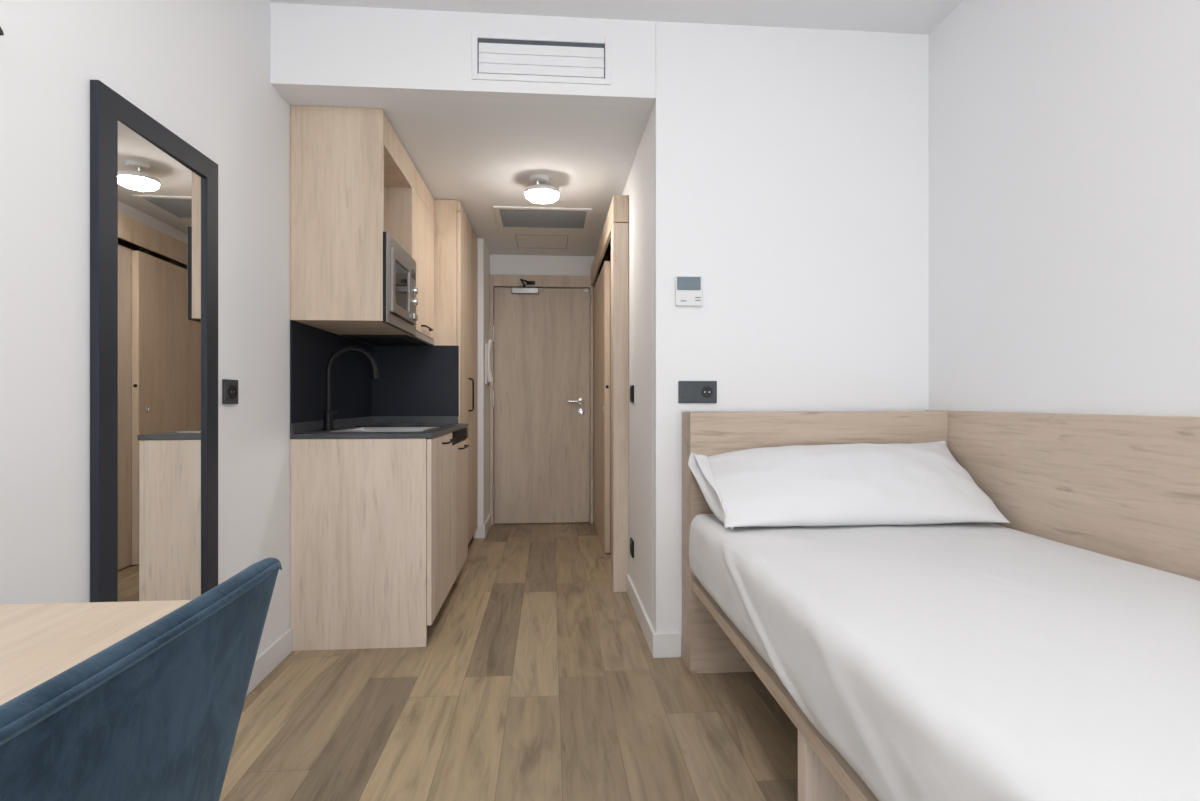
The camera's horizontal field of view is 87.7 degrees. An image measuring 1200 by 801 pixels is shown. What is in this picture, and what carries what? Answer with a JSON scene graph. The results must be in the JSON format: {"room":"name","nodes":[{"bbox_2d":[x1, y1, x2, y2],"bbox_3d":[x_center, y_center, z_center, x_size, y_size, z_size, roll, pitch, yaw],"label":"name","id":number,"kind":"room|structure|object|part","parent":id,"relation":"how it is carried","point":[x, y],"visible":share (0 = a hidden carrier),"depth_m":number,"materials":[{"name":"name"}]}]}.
{"room":"studio apartment","nodes":[
{"label":"studio apartment","id":0,"kind":"room"},
{"bbox_2d":[0,0,370,656],"bbox_3d":[-1.271,-0.253,1.605,0.100,2.605,7.400,0,0,-5],"label":"wall","id":1,"kind":"structure","parent":0,"point":[201,69],"depth_m":1.50,"materials":[{"name":"white paint"}]},
{"bbox_2d":[90,80,217,601],"bbox_3d":[-1.220,-0.016,1.749,0.021,1.492,0.536,0,0,-5],"label":"wall mirror","id":2,"kind":"object","parent":1,"relation":"attached to","point":[154,195],"visible":0.82,"depth_m":1.68,"materials":[{"name":"grey mirror"}]},
{"bbox_2d":[118,121,203,601],"bbox_3d":[-1.216,-0.016,1.750,0.001,1.364,0.408,0,0,-6],"label":"mirror glass","id":3,"kind":"object","parent":2,"relation":"attached to","point":[161,191],"depth_m":1.72,"materials":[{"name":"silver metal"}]},
{"bbox_2d":[222,379,237,403],"bbox_3d":[-1.254,-0.030,2.125,0.015,0.084,0.090,0,0,-5],"label":"wall socket","id":4,"kind":"object","parent":1,"relation":"attached to","point":[229,387],"visible":1,"depth_m":2.11,"materials":[{"name":"black plastic"}]},
{"bbox_2d":[246,628,292,695],"bbox_3d":[-1.108,1.001,0.270,0.014,0.098,4.713,0,0,-5],"label":"baseboard","id":5,"kind":"structure","parent":1,"relation":"attached to","point":[272,656],"depth_m":2.42,"materials":[{"name":"white paint"}]},
{"bbox_2d":[290,320,371,422],"bbox_3d":[-1.342,-0.121,3.206,0.006,0.433,1.174,0,0,-5],"label":"backsplash","id":6,"kind":"structure","parent":1,"relation":"attached to","point":[311,348],"depth_m":2.98,"materials":[{"name":"black laminate"}]},
{"bbox_2d":[290,105,412,334],"bbox_3d":[-1.133,-0.789,2.927,0.379,0.900,0.585,0,0,-5],"label":"upper cabinet","id":7,"kind":"object","parent":1,"relation":"attached to","point":[351,174],"visible":0.91,"depth_m":2.64,"materials":[{"name":"brown wood"}]},
{"bbox_2d":[383,232,417,335],"bbox_3d":[-1.095,-0.525,2.925,0.398,0.383,0.579,0,0,-5],"label":"microwave","id":8,"kind":"object","parent":7,"relation":"attached to","point":[400,290],"visible":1,"depth_m":2.83,"materials":[{"name":"silver metal"}]},
{"bbox_3d":[-0.914,-0.525,2.651,0.014,0.383,0.004,0,0,-5],"label":"trim","id":9,"kind":"part","parent":8,"relation":"part of","materials":[{"name":"black metal"}]},
{"bbox_3d":[-0.924,-0.526,2.885,0.029,0.280,0.361,0,0,-5],"label":"door","id":10,"kind":"part","parent":8,"relation":"part of","materials":[{"name":"silver metal"}]},
{"bbox_3d":[-0.945,-0.526,3.122,0.025,0.280,0.106,0,0,-5],"label":"control panel","id":11,"kind":"part","parent":8,"relation":"part of","materials":[{"name":"silver metal"}]},
{"bbox_3d":[-0.922,-0.495,3.124,0.021,0.038,0.038,0,0,-5],"label":"knob","id":12,"kind":"part","parent":8,"relation":"part of","materials":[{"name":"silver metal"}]},
{"bbox_3d":[-0.922,-0.550,3.124,0.021,0.038,0.038,0,0,-5],"label":"knob","id":13,"kind":"part","parent":8,"relation":"part of","materials":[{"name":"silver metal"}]},
{"bbox_2d":[342,331,433,345],"bbox_3d":[-1.175,-0.355,3.513,0.371,0.046,0.590,0,0,-5],"label":"range hood","id":14,"kind":"object","parent":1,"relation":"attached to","point":[419,339],"visible":0.71,"depth_m":3.45,"materials":[{"name":"black"}]},
{"bbox_3d":[-1.006,-0.353,3.527,0.031,0.035,0.590,0,0,-5],"label":"panel","id":15,"kind":"part","parent":14,"relation":"part of","materials":[{"name":"grey metal"}]},
{"bbox_2d":[372,345,458,415],"bbox_3d":[-1.127,-0.121,3.817,0.520,0.433,0.009,0,0,-5],"label":"backsplash","id":16,"kind":"structure","parent":1,"relation":"attached to","point":[412,380],"depth_m":3.81,"materials":[{"name":"black laminate"}]},
{"bbox_2d":[413,164,433,338],"bbox_3d":[-1.165,-0.806,3.517,0.408,0.865,0.598,0,0,-5],"label":"upper cabinet","id":17,"kind":"object","parent":1,"relation":"attached to","point":[423,201],"visible":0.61,"depth_m":3.50,"materials":[{"name":"brown wood"}]},
{"bbox_2d":[280,94,651,255],"bbox_3d":[-0.601,-1.290,3.978,1.610,0.100,2.775,0,0,-5],"label":"ceiling","id":18,"kind":"structure","parent":0,"point":[482,156],"depth_m":3.15,"materials":[{"name":"white paint"}]},
{"bbox_2d":[515,235,567,248],"bbox_3d":[-0.452,-1.240,4.880,0.394,0.002,0.400,0,0,-5],"label":"trim","id":19,"kind":"structure","parent":18,"relation":"attached to","point":[515,235],"depth_m":4.80,"materials":[{"name":"grey"}]},
{"bbox_2d":[493,206,591,229],"bbox_3d":[-0.385,-1.235,4.243,0.633,0.010,0.480,0,0,-5],"label":"ceiling vent","id":20,"kind":"object","parent":18,"relation":"in","point":[506,216],"visible":1,"depth_m":4.21,"materials":[{"name":"grey metal"}]},
{"bbox_2d":[525,174,559,203],"bbox_3d":[-0.324,-1.181,3.505,0.196,0.117,0.196,0,0,-5],"label":"ceiling lamp","id":21,"kind":"object","parent":18,"relation":"attached to","point":[542,193],"visible":1,"depth_m":3.44,"materials":[{"name":"white glass"}]},
{"bbox_3d":[-0.337,-1.229,3.474,0.104,0.022,0.104,0,0,-5],"label":"ceiling plate","id":22,"kind":"part","parent":21,"relation":"part of","materials":[{"name":"white plastic"}]},
{"bbox_2d":[526,189,558,203],"bbox_3d":[-0.324,-1.140,3.505,0.186,0.034,0.186,0,0,-5],"label":"diffuser","id":23,"kind":"object","parent":21,"relation":"attached to","point":[542,196],"depth_m":3.46,"materials":[{"name":"white glass"}]},
{"bbox_2d":[477,239,489,524],"bbox_3d":[-1.203,-0.095,5.041,0.578,2.290,0.560,0,0,-5],"label":"wall","id":24,"kind":"structure","parent":0,"point":[483,253],"depth_m":4.79,"materials":[{"name":"white paint"}]},
{"bbox_2d":[475,525,484,537],"bbox_3d":[-0.929,1.001,4.775,0.102,0.098,0.014,0,0,-5],"label":"baseboard","id":25,"kind":"structure","parent":24,"relation":"attached to","point":[480,532],"depth_m":4.77,"materials":[{"name":"white paint"}]},
{"bbox_2d":[484,514,490,536],"bbox_3d":[-0.905,1.001,5.027,0.014,0.098,0.485,0,0,-5],"label":"baseboard","id":26,"kind":"structure","parent":24,"relation":"attached to","point":[487,523],"depth_m":4.97,"materials":[{"name":"white paint"}]},
{"bbox_2d":[485,340,492,385],"bbox_3d":[-0.876,-0.300,4.951,0.059,0.367,0.110,0,0,-5],"label":"phone","id":27,"kind":"object","parent":24,"relation":"attached to","point":[488,376],"visible":1,"depth_m":4.93,"materials":[{"name":"white plastic"}]},
{"bbox_2d":[219,522,797,800],"bbox_3d":[0.120,1.100,1.715,2.890,0.100,7.600,0,0,-5],"label":"floor","id":28,"kind":"structure","parent":0,"point":[534,679],"depth_m":2.09,"materials":[{"name":"brown wood"}]},
{"bbox_2d":[0,600,191,704],"bbox_3d":[-0.790,0.675,0.222,0.637,0.750,1.408,0,0,-5],"label":"desk","id":29,"kind":"object","parent":28,"relation":"on","point":[39,642],"visible":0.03,"depth_m":0.81,"materials":[{"name":"brown wood"}]},
{"bbox_2d":[0,558,281,800],"bbox_3d":[-0.633,0.622,0.517,0.540,0.859,0.497,0,0,-5],"label":"upholstered chair","id":30,"kind":"object","parent":28,"relation":"on","point":[154,714],"visible":1,"depth_m":0.52,"materials":[{"name":"blue fabric"}]},
{"bbox_2d":[290,432,455,650],"bbox_3d":[-1.017,0.606,2.934,0.612,0.888,0.581,0,0,-5],"label":"base cabinet","id":31,"kind":"object","parent":28,"relation":"on","point":[371,519],"visible":0.88,"depth_m":2.65,"materials":[{"name":"brown wood"}]},
{"bbox_3d":[-0.752,0.562,2.953,0.020,0.796,0.570,0,0,-5],"label":"door","id":32,"kind":"part","parent":31,"relation":"part of","materials":[{"name":"brown wood"}]},
{"bbox_3d":[-0.735,0.200,3.051,0.032,0.010,0.250,0,0,-5],"label":"handle","id":33,"kind":"part","parent":31,"relation":"part of","materials":[{"name":"black metal"}]},
{"bbox_2d":[433,199,477,546],"bbox_3d":[-1.144,-0.095,4.283,0.572,2.289,0.917,0,0,-5],"label":"tall cabinet","id":34,"kind":"object","parent":28,"relation":"on","point":[455,240],"visible":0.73,"depth_m":3.90,"materials":[{"name":"brown wood"}]},
{"bbox_3d":[-1.138,-0.092,3.833,0.513,2.285,0.019,0,0,-5],"label":"panel","id":35,"kind":"part","parent":34,"relation":"part of","materials":[{"name":"brown wood"}]},
{"bbox_3d":[-0.887,-0.098,4.073,0.020,2.135,0.455,0,0,-5],"label":"door","id":36,"kind":"part","parent":34,"relation":"part of","materials":[{"name":"brown wood"}]},
{"bbox_3d":[-0.872,-0.040,4.234,0.038,0.232,0.012,0,0,-5],"label":"handle","id":37,"kind":"part","parent":34,"relation":"part of","materials":[{"name":"black metal"}]},
{"bbox_3d":[-0.923,-0.098,4.530,0.020,2.135,0.453,0,0,-5],"label":"door","id":38,"kind":"part","parent":34,"relation":"part of","materials":[{"name":"brown wood"}]},
{"bbox_2d":[452,428,468,584],"bbox_3d":[-1.064,0.606,3.526,0.612,0.888,0.602,0,0,-5],"label":"base cabinet","id":39,"kind":"object","parent":28,"relation":"on","point":[460,446],"visible":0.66,"depth_m":3.49,"materials":[{"name":"brown wood"}]},
{"bbox_2d":[290,423,467,438],"bbox_3d":[-1.054,0.150,3.232,0.585,0.022,1.187,0,0,-5],"label":"countertop","id":40,"kind":"structure","parent":39,"relation":"on","point":[436,432],"depth_m":2.65,"materials":[{"name":"grey"}]},
{"bbox_2d":[322,346,378,430],"bbox_3d":[-1.166,-0.058,2.955,0.254,0.393,0.128,0,0,-5],"label":"tap","id":41,"kind":"object","parent":40,"relation":"on","point":[328,414],"visible":1,"depth_m":2.90,"materials":[{"name":"black metal"}]},
{"bbox_3d":[-1.158,-0.102,2.918,0.237,0.304,0.025,0,0,-5],"label":"spout","id":42,"kind":"part","parent":41,"relation":"part of","materials":[{"name":"black metal"}]},
{"bbox_2d":[290,416,457,433],"bbox_3d":[-1.085,0.117,3.230,0.523,0.044,1.187,0,0,-5],"label":"upstand","id":43,"kind":"object","parent":40,"relation":"on","point":[301,427],"visible":0.98,"depth_m":3.71,"materials":[{"name":"grey stone"}]},
{"bbox_2d":[331,427,439,438],"bbox_3d":[-1.016,0.203,3.014,0.406,0.137,0.426,0,0,-5],"label":"sink","id":44,"kind":"object","parent":40,"relation":"in","point":[360,429],"visible":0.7,"depth_m":3.20,"materials":[{"name":"silver metal"}]},
{"bbox_2d":[356,423,452,426],"bbox_3d":[-1.081,0.136,3.516,0.440,0.007,0.420,0,0,-5],"label":"cooktop","id":45,"kind":"object","parent":40,"relation":"in","point":[375,424],"visible":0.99,"depth_m":3.35,"materials":[{"name":"black glass"}]},
{"bbox_2d":[452,428,467,443],"bbox_3d":[-0.799,0.197,3.550,0.022,0.066,0.585,0,0,-5],"label":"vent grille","id":46,"kind":"object","parent":39,"relation":"attached to","point":[460,436],"depth_m":3.56,"materials":[{"name":"black metal"}]},
{"bbox_2d":[682,410,1199,800],"bbox_3d":[0.951,0.545,1.505,1.064,1.010,2.190,0,0,-5],"label":"bed","id":47,"kind":"object","parent":28,"relation":"on","point":[1123,487],"visible":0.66,"depth_m":1.93,"materials":[{"name":"brown wood"}]},
{"bbox_3d":[0.858,0.547,2.519,1.039,1.006,0.154,0,0,-5],"label":"headboard","id":48,"kind":"part","parent":47,"relation":"part of","materials":[{"name":"brown wood"}]},
{"bbox_3d":[0.952,0.885,1.402,1.029,0.330,0.045,0,0,-5],"label":"support panel","id":49,"kind":"part","parent":47,"relation":"part of","materials":[{"name":"brown wood"}]},
{"bbox_2d":[689,514,1199,800],"bbox_3d":[0.927,0.552,1.443,1.065,0.261,1.990,0,0,-5],"label":"mattress","id":50,"kind":"object","parent":47,"relation":"on","point":[970,661],"visible":1,"depth_m":1.11,"materials":[{"name":"white fabric"}]},
{"bbox_2d":[688,440,1009,528],"bbox_3d":[0.873,0.287,2.242,1.045,0.268,0.389,0,0,-5],"label":"pillow","id":51,"kind":"object","parent":50,"relation":"on","point":[856,484],"visible":1,"depth_m":2.14,"materials":[{"name":"white fabric"}]},
{"bbox_3d":[1.469,0.545,1.546,0.024,1.010,2.190,0,0,-5],"label":"panel","id":52,"kind":"part","parent":47,"relation":"part of","materials":[{"name":"brown wood"}]},
{"bbox_2d":[490,255,598,521],"bbox_3d":[-0.359,-0.253,5.419,2.320,2.605,0.140,0,0,-5],"label":"wall","id":53,"kind":"structure","parent":0,"point":[499,264],"depth_m":5.34,"materials":[{"name":"white paint"}]},
{"bbox_2d":[490,274,592,524],"bbox_3d":[-0.488,-0.007,5.244,0.876,2.115,0.268,0,0,-5],"label":"door","id":54,"kind":"structure","parent":53,"relation":"in","point":[541,326],"depth_m":5.33,"materials":[{"name":"brown wood"}]},
{"bbox_3d":[-0.601,-0.983,5.197,0.103,0.055,0.204,0,0,1],"label":"closer arm","id":55,"kind":"part","parent":54,"relation":"part of","materials":[{"name":"black metal"}]},
{"bbox_3d":[-0.205,0.005,5.328,0.144,0.052,0.058,0,0,-5],"label":"handle","id":56,"kind":"part","parent":54,"relation":"part of","materials":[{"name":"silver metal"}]},
{"bbox_2d":[271,3,928,655],"bbox_3d":[0.100,-0.253,2.596,2.790,2.605,0.090,0,0,-5],"label":"wall","id":57,"kind":"structure","parent":0,"point":[790,166],"depth_m":2.59,"materials":[{"name":"white paint"}]},
{"bbox_2d":[471,31,610,84],"bbox_3d":[-0.234,-1.380,2.518,0.560,0.190,0.013,0,0,-5],"label":"air vent","id":58,"kind":"object","parent":57,"relation":"in","point":[496,56],"visible":1,"depth_m":2.52,"materials":[{"name":"white metal"}]},
{"bbox_3d":[-0.235,-1.380,2.523,0.512,0.142,0.002,0,0,-5],"label":"plate","id":59,"kind":"part","parent":58,"relation":"part of","materials":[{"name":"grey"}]},
{"bbox_2d":[653,633,680,657],"bbox_3d":[0.274,1.001,2.558,0.118,0.098,0.014,0,0,-5],"label":"baseboard","id":60,"kind":"structure","parent":57,"relation":"attached to","point":[665,645],"depth_m":2.55,"materials":[{"name":"white paint"}]},
{"bbox_2d":[675,276,701,305],"bbox_3d":[0.364,-0.449,2.561,0.110,0.122,0.021,0,0,-5],"label":"thermostat","id":61,"kind":"object","parent":57,"relation":"attached to","point":[688,289],"visible":1,"depth_m":2.55,"materials":[{"name":"white plastic"}]},
{"bbox_2d":[678,381,716,402],"bbox_3d":[0.402,-0.035,2.567,0.160,0.091,0.015,0,0,-5],"label":"wall socket","id":62,"kind":"object","parent":57,"relation":"attached to","point":[688,391],"visible":1,"depth_m":2.56,"materials":[{"name":"grey plastic"}]},
{"bbox_2d":[269,0,963,33],"bbox_3d":[0.234,-1.605,0.282,2.890,0.100,4.725,0,0,-5],"label":"ceiling","id":63,"kind":"structure","parent":0,"point":[891,16],"depth_m":2.49,"materials":[{"name":"white paint"}]},
{"bbox_2d":[609,110,651,623],"bbox_3d":[0.157,-0.095,4.037,0.090,2.290,2.775,0,0,-5],"label":"wall","id":64,"kind":"structure","parent":0,"point":[638,186],"depth_m":2.96,"materials":[{"name":"white paint"}]},
{"bbox_2d":[591,195,628,591],"bbox_3d":[0.342,-0.050,4.447,0.696,2.200,1.988,0,0,-5],"label":"wardrobe","id":65,"kind":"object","parent":64,"relation":"in","point":[611,289],"depth_m":3.43,"materials":[{"name":"brown wood"}]},
{"bbox_3d":[0.009,0.043,4.803,0.040,1.997,1.065,0,0,-5],"label":"sliding panel","id":66,"kind":"part","parent":65,"relation":"part of","materials":[{"name":"brown wood"}]},
{"bbox_3d":[0.104,0.040,4.001,0.017,2.004,0.840,0,0,-5],"label":"sliding panel","id":67,"kind":"part","parent":65,"relation":"part of","materials":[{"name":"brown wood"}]},
{"bbox_3d":[0.110,0.036,3.505,0.085,2.027,0.146,0,0,-5],"label":"panel","id":68,"kind":"part","parent":65,"relation":"part of","materials":[{"name":"brown wood"}]},
{"bbox_2d":[630,538,633,557],"bbox_3d":[0.166,0.768,3.268,0.014,0.087,0.090,0,0,-5],"label":"wall socket","id":69,"kind":"object","parent":64,"relation":"attached to","point":[631,539],"visible":1,"depth_m":3.25,"materials":[{"name":"black plastic"}]},
{"bbox_2d":[630,385,633,401],"bbox_3d":[0.166,-0.036,3.268,0.014,0.088,0.090,0,0,-5],"label":"light switch","id":70,"kind":"object","parent":64,"relation":"attached to","point":[631,386],"visible":1,"depth_m":3.22,"materials":[{"name":"black plastic"}]},
{"bbox_2d":[627,574,654,656],"bbox_3d":[0.187,1.001,2.997,0.014,0.098,0.875,0,0,-5],"label":"baseboard","id":71,"kind":"structure","parent":64,"relation":"attached to","point":[646,626],"depth_m":2.90,"materials":[{"name":"white paint"}]},
{"bbox_2d":[929,0,1199,416],"bbox_3d":[1.624,-0.253,0.397,0.100,2.605,4.535,0,0,-5],"label":"wall","id":72,"kind":"structure","parent":0,"point":[1064,135],"depth_m":1.94,"materials":[{"name":"white paint"}]}
]}

